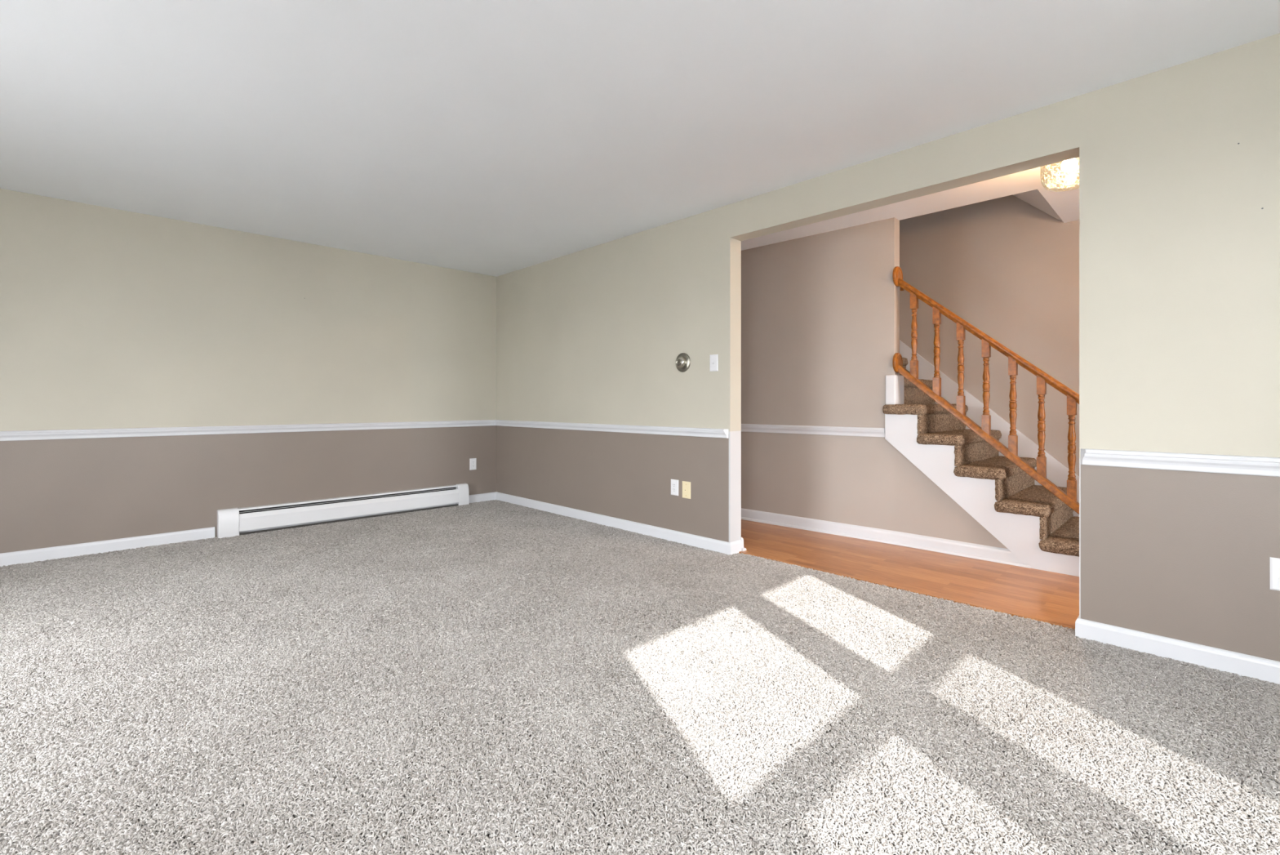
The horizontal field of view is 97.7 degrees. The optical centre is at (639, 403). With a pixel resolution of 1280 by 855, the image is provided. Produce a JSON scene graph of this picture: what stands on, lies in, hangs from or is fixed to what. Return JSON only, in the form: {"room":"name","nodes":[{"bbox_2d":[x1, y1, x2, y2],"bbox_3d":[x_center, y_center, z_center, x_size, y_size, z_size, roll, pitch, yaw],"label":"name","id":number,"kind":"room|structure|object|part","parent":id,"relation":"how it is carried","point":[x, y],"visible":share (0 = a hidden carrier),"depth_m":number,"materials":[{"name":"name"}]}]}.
{"room":"empty living room","nodes":[
{"label":"empty living room","id":0,"kind":"room"},
{"bbox_2d":[0,188,496,553],"bbox_3d":[-3.362,-0.163,4.477,5.150,2.458,0.120,0,0,-45],"label":"wall","id":1,"kind":"structure","parent":0,"point":[110,317],"depth_m":4.38,"materials":[{"name":"beige paint"}]},
{"bbox_2d":[0,526,214,566],"bbox_3d":[-4.204,1.018,3.554,2.415,0.096,0.013,0,0,-45],"label":"baseboard","id":2,"kind":"structure","parent":1,"relation":"attached to","point":[7,558],"depth_m":3.95,"materials":[{"name":"white paint"}]},
{"bbox_2d":[217,483,469,537],"bbox_3d":[-2.561,0.947,5.131,2.110,0.215,0.072,0,0,-45],"label":"baseboard heater","id":3,"kind":"object","parent":1,"relation":"attached to","point":[233,522],"visible":1,"depth_m":4.96,"materials":[{"name":"white metal"}]},
{"bbox_3d":[-2.537,0.952,5.121,1.859,0.137,0.020,0,0,-45],"label":"panel","id":4,"kind":"part","parent":3,"relation":"part of","materials":[{"name":"white metal"}]},
{"bbox_3d":[-2.537,1.044,5.120,1.859,0.016,0.006,0,0,-45],"label":"rail","id":5,"kind":"part","parent":3,"relation":"part of","materials":[{"name":"grey metal"}]},
{"bbox_2d":[0,419,728,440],"bbox_3d":[-2.225,0.211,3.315,4.900,0.064,3.132,0,0,-45],"label":"chair rail","id":6,"kind":"object","parent":1,"relation":"attached to","point":[197,430],"visible":1,"depth_m":4.49,"materials":[{"name":"white paint"}]},
{"bbox_2d":[469,457,476,470],"bbox_3d":[-1.774,0.644,5.951,0.076,0.122,0.010,0,0,-45],"label":"wall outlet","id":7,"kind":"object","parent":1,"relation":"attached to","point":[473,461],"visible":1,"depth_m":5.95,"materials":[{"name":"white plastic"}]},
{"bbox_2d":[469,491,496,502],"bbox_3d":[-1.701,1.018,6.020,0.357,0.096,0.013,0,0,-45],"label":"baseboard","id":8,"kind":"structure","parent":1,"relation":"attached to","point":[490,495],"depth_m":6.02,"materials":[{"name":"white paint"}]},
{"bbox_2d":[0,519,1279,854],"bbox_3d":[-0.046,1.107,2.620,7.270,0.118,7.420,0,0,-45],"label":"floor","id":9,"kind":"structure","parent":0,"point":[1052,597],"depth_m":3.42,"materials":[{"name":"laminate"}]},
{"bbox_2d":[0,499,1279,854],"bbox_3d":[-0.945,1.058,2.076,5.049,0.022,6.752,0,0,-45],"label":"carpet","id":10,"kind":"object","parent":9,"relation":"on","point":[402,553],"visible":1,"depth_m":1.89,"materials":[{"name":"grey carpet"}]},
{"bbox_2d":[882,339,1079,576],"bbox_3d":[1.975,-0.582,4.842,1.111,3.276,3.650,0,0,-45],"label":"staircase","id":11,"kind":"structure","parent":9,"relation":"on","point":[1040,529],"depth_m":3.95,"materials":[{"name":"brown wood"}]},
{"bbox_2d":[892,266,1079,514],"bbox_3d":[2.440,0.009,3.705,0.154,2.078,1.477,0,0,-45],"label":"stair railing","id":12,"kind":"object","parent":11,"relation":"attached to","point":[1069,498],"visible":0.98,"depth_m":3.77,"materials":[{"name":"brown wood"}]},
{"bbox_3d":[2.420,-0.359,3.727,0.060,1.186,1.417,0,0,-45],"label":"handrail","id":13,"kind":"part","parent":12,"relation":"part of","materials":[{"name":"brown wood"}]},
{"bbox_3d":[2.406,0.290,3.740,0.060,1.179,1.375,0,0,-45],"label":"rail","id":14,"kind":"part","parent":12,"relation":"part of","materials":[{"name":"brown wood"}]},
{"bbox_2d":[0,0,1279,276],"bbox_3d":[-1.012,-1.452,2.012,5.040,0.120,6.930,0,0,-45],"label":"ceiling","id":15,"kind":"structure","parent":0,"point":[495,138],"depth_m":2.55,"materials":[{"name":"paint"}]},
{"bbox_2d":[741,217,1007,548],"bbox_3d":[1.269,-0.172,4.820,0.220,2.440,3.490,0,0,-45],"label":"wall","id":16,"kind":"structure","parent":0,"point":[820,312],"depth_m":4.52,"materials":[{"name":"beige paint"}]},
{"bbox_2d":[741,423,884,437],"bbox_3d":[0.901,0.220,5.100,2.578,0.072,0.028,0,0,43],"label":"chair rail","id":17,"kind":"object","parent":16,"relation":"attached to","point":[782,428],"visible":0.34,"depth_m":4.59,"materials":[{"name":"white paint"}]},
{"bbox_2d":[741,507,1030,568],"bbox_3d":[1.235,1.000,4.784,3.497,0.095,0.057,0,0,43],"label":"baseboard","id":18,"kind":"structure","parent":16,"relation":"attached to","point":[997,554],"depth_m":4.19,"materials":[{"name":"white paint"}]},
{"bbox_2d":[496,33,1279,661],"bbox_3d":[1.072,-0.163,3.552,0.130,2.458,7.420,0,0,-45],"label":"wall","id":19,"kind":"structure","parent":0,"point":[1180,252],"depth_m":2.46,"materials":[{"name":"beige paint"}]},
{"bbox_2d":[671,479,678,495],"bbox_3d":[0.263,0.641,4.274,0.010,0.120,0.078,0,0,-45],"label":"wall outlet","id":20,"kind":"object","parent":19,"relation":"attached to","point":[674,482],"visible":1,"depth_m":4.27,"materials":[{"name":"white plastic"}]},
{"bbox_2d":[672,482,675,492],"bbox_3d":[0.262,0.641,4.273,0.004,0.067,0.034,0,0,-45],"label":"socket","id":21,"kind":"object","parent":20,"relation":"attached to","point":[673,483],"depth_m":4.27,"materials":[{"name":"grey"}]},
{"bbox_2d":[675,352,690,372],"bbox_3d":[0.306,-0.309,4.199,0.052,0.145,0.145,0,0,-45],"label":"thermostat","id":22,"kind":"object","parent":19,"relation":"attached to","point":[682,360],"visible":1,"depth_m":4.18,"materials":[{"name":"grey metal"}]},
{"bbox_3d":[0.291,-0.309,4.184,0.010,0.050,0.050,0,0,-45],"label":"knob","id":23,"kind":"part","parent":22,"relation":"part of","materials":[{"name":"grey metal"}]},
{"bbox_2d":[682,480,690,498],"bbox_3d":[0.343,0.647,4.188,0.017,0.126,0.082,0,0,-45],"label":"cable plate","id":24,"kind":"object","parent":19,"relation":"attached to","point":[686,485],"visible":1,"depth_m":4.18,"materials":[{"name":"beige plastic"}]},
{"bbox_2d":[710,354,718,371],"bbox_3d":[0.524,-0.290,4.002,0.019,0.120,0.074,0,0,-45],"label":"light switch","id":25,"kind":"object","parent":19,"relation":"attached to","point":[713,357],"visible":1,"depth_m":4.00,"materials":[{"name":"white plastic"}]},
{"bbox_2d":[496,491,1279,684],"bbox_3d":[1.035,1.010,3.600,0.171,0.113,7.300,0,0,-45],"label":"baseboard","id":26,"kind":"structure","parent":19,"relation":"attached to","point":[1222,660],"depth_m":2.42,"materials":[{"name":"white paint"}]},
{"bbox_2d":[1080,448,1279,476],"bbox_3d":[2.543,0.239,1.946,0.028,0.072,1.606,0,0,-45],"label":"chair rail","id":27,"kind":"object","parent":19,"relation":"attached to","point":[1210,463],"visible":1,"depth_m":2.27,"materials":[{"name":"white paint"}]},
{"bbox_2d":[1270,556,1279,591],"bbox_3d":[2.412,0.643,2.092,0.010,0.122,0.076,0,0,-45],"label":"wall outlet","id":28,"kind":"object","parent":19,"relation":"attached to","point":[1274,562],"visible":1,"depth_m":2.11,"materials":[{"name":"white plastic"}]},
{"bbox_2d":[741,166,1079,250],"bbox_3d":[2.266,-1.492,3.886,2.040,0.200,6.220,0,0,-45],"label":"ceiling","id":29,"kind":"structure","parent":0,"point":[1065,204],"depth_m":3.92,"materials":[{"name":"paint"}]},
{"bbox_2d":[1040,157,1079,191],"bbox_3d":[2.299,-1.274,2.997,0.252,0.235,0.252,0,0,-45],"label":"ceiling lamp","id":30,"kind":"object","parent":29,"relation":"attached to","point":[1064,175],"visible":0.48,"depth_m":2.95,"materials":[{"name":"white glass"}]},
{"bbox_2d":[899,195,1079,475],"bbox_3d":[2.993,-1.427,4.673,0.100,4.950,6.320,0,0,-45],"label":"wall","id":31,"kind":"structure","parent":0,"point":[1006,266],"depth_m":4.60,"materials":[{"name":"beige paint"}]},
{"bbox_2d":[1013,189,1063,222],"bbox_3d":[2.401,-2.082,4.511,0.970,1.380,1.500,0,0,-45],"label":"ceiling","id":32,"kind":"structure","parent":0,"point":[1034,197],"depth_m":4.16,"materials":[{"name":"paint"}]}
]}

